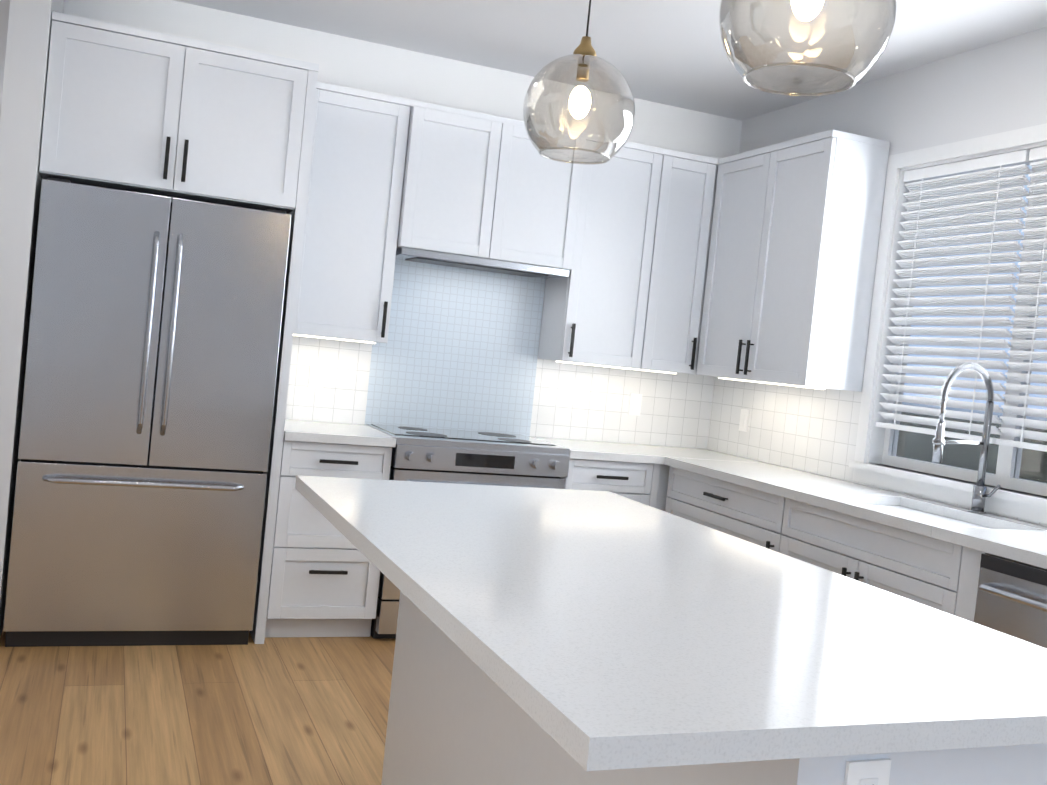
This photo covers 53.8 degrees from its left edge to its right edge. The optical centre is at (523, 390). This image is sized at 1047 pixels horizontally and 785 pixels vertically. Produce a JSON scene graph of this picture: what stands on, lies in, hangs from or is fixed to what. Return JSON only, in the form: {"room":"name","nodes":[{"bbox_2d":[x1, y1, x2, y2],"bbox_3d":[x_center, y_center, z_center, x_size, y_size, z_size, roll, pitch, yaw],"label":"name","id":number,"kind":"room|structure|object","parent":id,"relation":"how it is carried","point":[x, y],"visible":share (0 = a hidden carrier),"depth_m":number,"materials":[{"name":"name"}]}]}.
{"room":"kitchen","nodes":[
{"label":"kitchen","id":0,"kind":"room"},
{"bbox_2d":[0,0,63,635],"bbox_3d":[-2.938,-0.568,6.368,0.140,2.820,5.150,5,2,-22],"label":"wall","id":1,"kind":"structure","parent":0,"point":[25,73],"depth_m":3.98,"materials":[{"name":"paint"}]},
{"bbox_2d":[0,631,395,784],"bbox_3d":[-1.147,1.188,3.244,6.600,0.100,12.900,5,2,-22],"label":"floor","id":2,"kind":"structure","parent":0,"point":[292,711],"depth_m":3.60,"materials":[{"name":"brown wood"}]},
{"bbox_2d":[3,177,290,646],"bbox_3d":[-1.621,0.112,4.473,0.960,1.862,0.706,5,2,-22],"label":"fridge","id":3,"kind":"object","parent":2,"relation":"on","point":[149,394],"visible":1,"depth_m":4.19,"materials":[{"name":"metal"}]},
{"bbox_2d":[39,11,318,643],"bbox_3d":[-1.584,-0.207,4.511,1.036,2.500,0.654,5,2,-22],"label":"tall cabinet","id":4,"kind":"object","parent":2,"relation":"on","point":[132,109],"visible":0.98,"depth_m":4.23,"materials":[{"name":"white wood"}]},
{"bbox_2d":[265,435,391,636],"bbox_3d":[-0.968,0.655,4.848,0.488,0.890,0.598,5,2,-22],"label":"base cabinet","id":5,"kind":"object","parent":2,"relation":"on","point":[325,577],"depth_m":4.57,"materials":[{"name":"white wood"}]},
{"bbox_2d":[284,419,395,446],"bbox_3d":[-0.914,0.193,4.820,0.492,0.040,0.630,5,2,-22],"label":"countertop","id":6,"kind":"structure","parent":5,"relation":"on","point":[295,431],"depth_m":4.59,"materials":[{"name":"white stone"}]},
{"bbox_2d":[366,424,569,638],"bbox_3d":[-0.322,0.688,5.056,0.854,0.941,0.689,5,2,-22],"label":"range","id":7,"kind":"object","parent":2,"relation":"on","point":[423,454],"visible":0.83,"depth_m":4.77,"materials":[{"name":"metal"}]},
{"bbox_2d":[561,459,664,509],"bbox_3d":[0.296,0.766,5.355,0.512,0.890,0.598,5,2,-22],"label":"base cabinet","id":8,"kind":"object","parent":2,"relation":"on","point":[639,482],"depth_m":5.09,"materials":[{"name":"white wood"}]},
{"bbox_2d":[528,436,769,466],"bbox_3d":[0.637,0.331,5.443,1.144,0.040,0.630,5,2,-22],"label":"countertop","id":9,"kind":"structure","parent":8,"relation":"on","point":[579,449],"depth_m":5.29,"materials":[{"name":"white stone"}]},
{"bbox_2d":[661,467,669,510],"bbox_3d":[0.804,0.812,5.560,0.668,0.890,0.598,5,2,-22],"label":"base cabinet","id":10,"kind":"object","parent":2,"relation":"on","point":[664,486],"depth_m":5.20,"materials":[{"name":"white wood"}]},
{"bbox_2d":[381,595,1046,784],"bbox_3d":[0.292,0.867,2.357,0.710,0.890,1.918,5,2,-22],"label":"kitchen island","id":11,"kind":"object","parent":2,"relation":"on","point":[447,725],"depth_m":2.29,"materials":[{"name":"wood"}]},
{"bbox_2d":[295,475,1046,774],"bbox_3d":[0.180,0.388,2.336,1.050,0.040,2.070,5,2,-22],"label":"island countertop","id":12,"kind":"structure","parent":11,"relation":"on","point":[634,635],"depth_m":1.72,"materials":[{"name":"white stone"}]},
{"bbox_2d":[665,469,771,546],"bbox_3d":[1.145,0.872,4.793,0.598,0.890,1.012,5,2,-22],"label":"base cabinet","id":13,"kind":"object","parent":2,"relation":"on","point":[737,511],"depth_m":4.69,"materials":[{"name":"white wood"}]},
{"bbox_2d":[764,497,1019,621],"bbox_3d":[1.474,0.934,3.959,0.598,0.890,1.020,5,2,-22],"label":"base cabinet","id":14,"kind":"object","parent":2,"relation":"on","point":[927,552],"depth_m":3.75,"materials":[{"name":"white wood"}]},
{"bbox_2d":[664,457,1046,568],"bbox_3d":[1.606,0.488,3.691,0.630,0.040,3.350,5,2,-22],"label":"countertop","id":15,"kind":"structure","parent":14,"relation":"on","point":[1024,542],"depth_m":4.00,"materials":[{"name":"white stone"}]},
{"bbox_2d":[932,362,1000,513],"bbox_3d":[1.702,0.181,3.922,0.284,0.576,0.136,5,2,-22],"label":"faucet","id":16,"kind":"object","parent":15,"relation":"on","point":[979,495],"visible":1,"depth_m":3.98,"materials":[{"name":"silver metal"}]},
{"bbox_2d":[974,553,1046,648],"bbox_3d":[1.767,0.995,3.093,0.673,0.886,0.604,5,2,-22],"label":"dishwasher","id":17,"kind":"object","parent":2,"relation":"on","point":[1011,599],"visible":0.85,"depth_m":3.12,"materials":[{"name":"metal"}]},
{"bbox_2d":[63,0,741,448],"bbox_3d":[-0.545,-0.289,5.341,3.850,2.820,0.128,5,2,-22],"label":"wall","id":18,"kind":"structure","parent":0,"point":[459,350],"depth_m":5.35,"materials":[{"name":"paint"}]},
{"bbox_2d":[293,82,428,343],"bbox_3d":[-0.835,-0.823,4.926,0.549,1.150,0.348,5,2,-22],"label":"upper cabinet","id":19,"kind":"object","parent":18,"relation":"attached to","point":[367,154],"depth_m":4.81,"materials":[{"name":"white wood"}]},
{"bbox_2d":[413,103,516,265],"bbox_3d":[-0.377,-1.013,5.093,0.505,0.690,0.348,5,2,-22],"label":"upper cabinet","id":20,"kind":"object","parent":18,"relation":"attached to","point":[467,176],"depth_m":4.96,"materials":[{"name":"white wood"}]},
{"bbox_2d":[489,120,572,273],"bbox_3d":[-0.015,-0.981,5.238,0.505,0.690,0.348,5,2,-22],"label":"upper cabinet","id":21,"kind":"object","parent":18,"relation":"attached to","point":[539,196],"depth_m":5.10,"materials":[{"name":"white wood"}]},
{"bbox_2d":[533,131,680,371],"bbox_3d":[0.407,-0.713,5.425,0.574,1.150,0.348,5,2,-22],"label":"upper cabinet","id":22,"kind":"object","parent":18,"relation":"attached to","point":[614,251],"depth_m":5.32,"materials":[{"name":"white wood"}]},
{"bbox_2d":[628,393,641,415],"bbox_3d":[0.624,0.078,5.755,0.072,0.120,0.010,5,2,-22],"label":"electrical outlet","id":23,"kind":"object","parent":18,"relation":"attached to","point":[635,402],"depth_m":5.75,"materials":[{"name":"white plastic"}]},
{"bbox_2d":[657,152,718,374],"bbox_3d":[0.737,-0.684,5.573,0.382,1.150,0.318,5,2,-22],"label":"upper cabinet","id":24,"kind":"object","parent":18,"relation":"attached to","point":[693,210],"depth_m":5.47,"materials":[{"name":"white wood"}]},
{"bbox_2d":[0,0,1046,120],"bbox_3d":[-0.852,-1.703,3.147,6.600,0.125,12.900,5,2,-22],"label":"ceiling","id":25,"kind":"structure","parent":0,"point":[670,52],"depth_m":4.63,"materials":[{"name":"paint"}]},
{"bbox_2d":[523,0,634,163],"bbox_3d":[0.184,-1.089,2.794,0.304,0.911,0.304,5,2,-22],"label":"pendant light","id":26,"kind":"object","parent":25,"relation":"hanging from","point":[584,59],"visible":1,"depth_m":2.76,"materials":[{"name":"clear glass"}]},
{"bbox_2d":[719,0,896,95],"bbox_3d":[0.549,-1.020,1.871,0.312,0.914,0.312,5,2,-22],"label":"pendant light","id":27,"kind":"object","parent":25,"relation":"hanging from","point":[878,33],"visible":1,"depth_m":1.87,"materials":[{"name":"clear glass"}]},
{"bbox_2d":[706,27,1046,526],"bbox_3d":[2.626,0.136,2.308,0.168,2.820,8.140,5,2,-22],"label":"wall","id":28,"kind":"structure","parent":0,"point":[995,88],"depth_m":4.83,"materials":[{"name":"paint"}]},
{"bbox_2d":[739,409,749,431],"bbox_3d":[1.200,0.161,5.615,0.010,0.120,0.072,5,2,-22],"label":"outlet","id":29,"kind":"object","parent":28,"relation":"attached to","point":[744,419],"visible":1,"depth_m":5.61,"materials":[{"name":"white plastic"}]},
{"bbox_2d":[696,130,889,391],"bbox_3d":[1.281,-0.609,5.107,0.354,1.158,0.944,5,2,-22],"label":"upper cabinet","id":30,"kind":"object","parent":28,"relation":"attached to","point":[793,252],"visible":1,"depth_m":4.79,"materials":[{"name":"white wood"}]},
{"bbox_2d":[849,123,1046,523],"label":"window","id":31,"kind":"structure","parent":28,"relation":"in","point":[1009,502],"depth_m":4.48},
{"bbox_2d":[876,146,1046,451],"bbox_3d":[1.929,-0.363,4.043,0.051,1.156,1.360,5,2,-22],"label":"window blinds","id":32,"kind":"object","parent":31,"relation":"attached to","point":[983,186],"visible":1,"depth_m":4.24,"materials":[{"name":"white plastic"}]}
]}

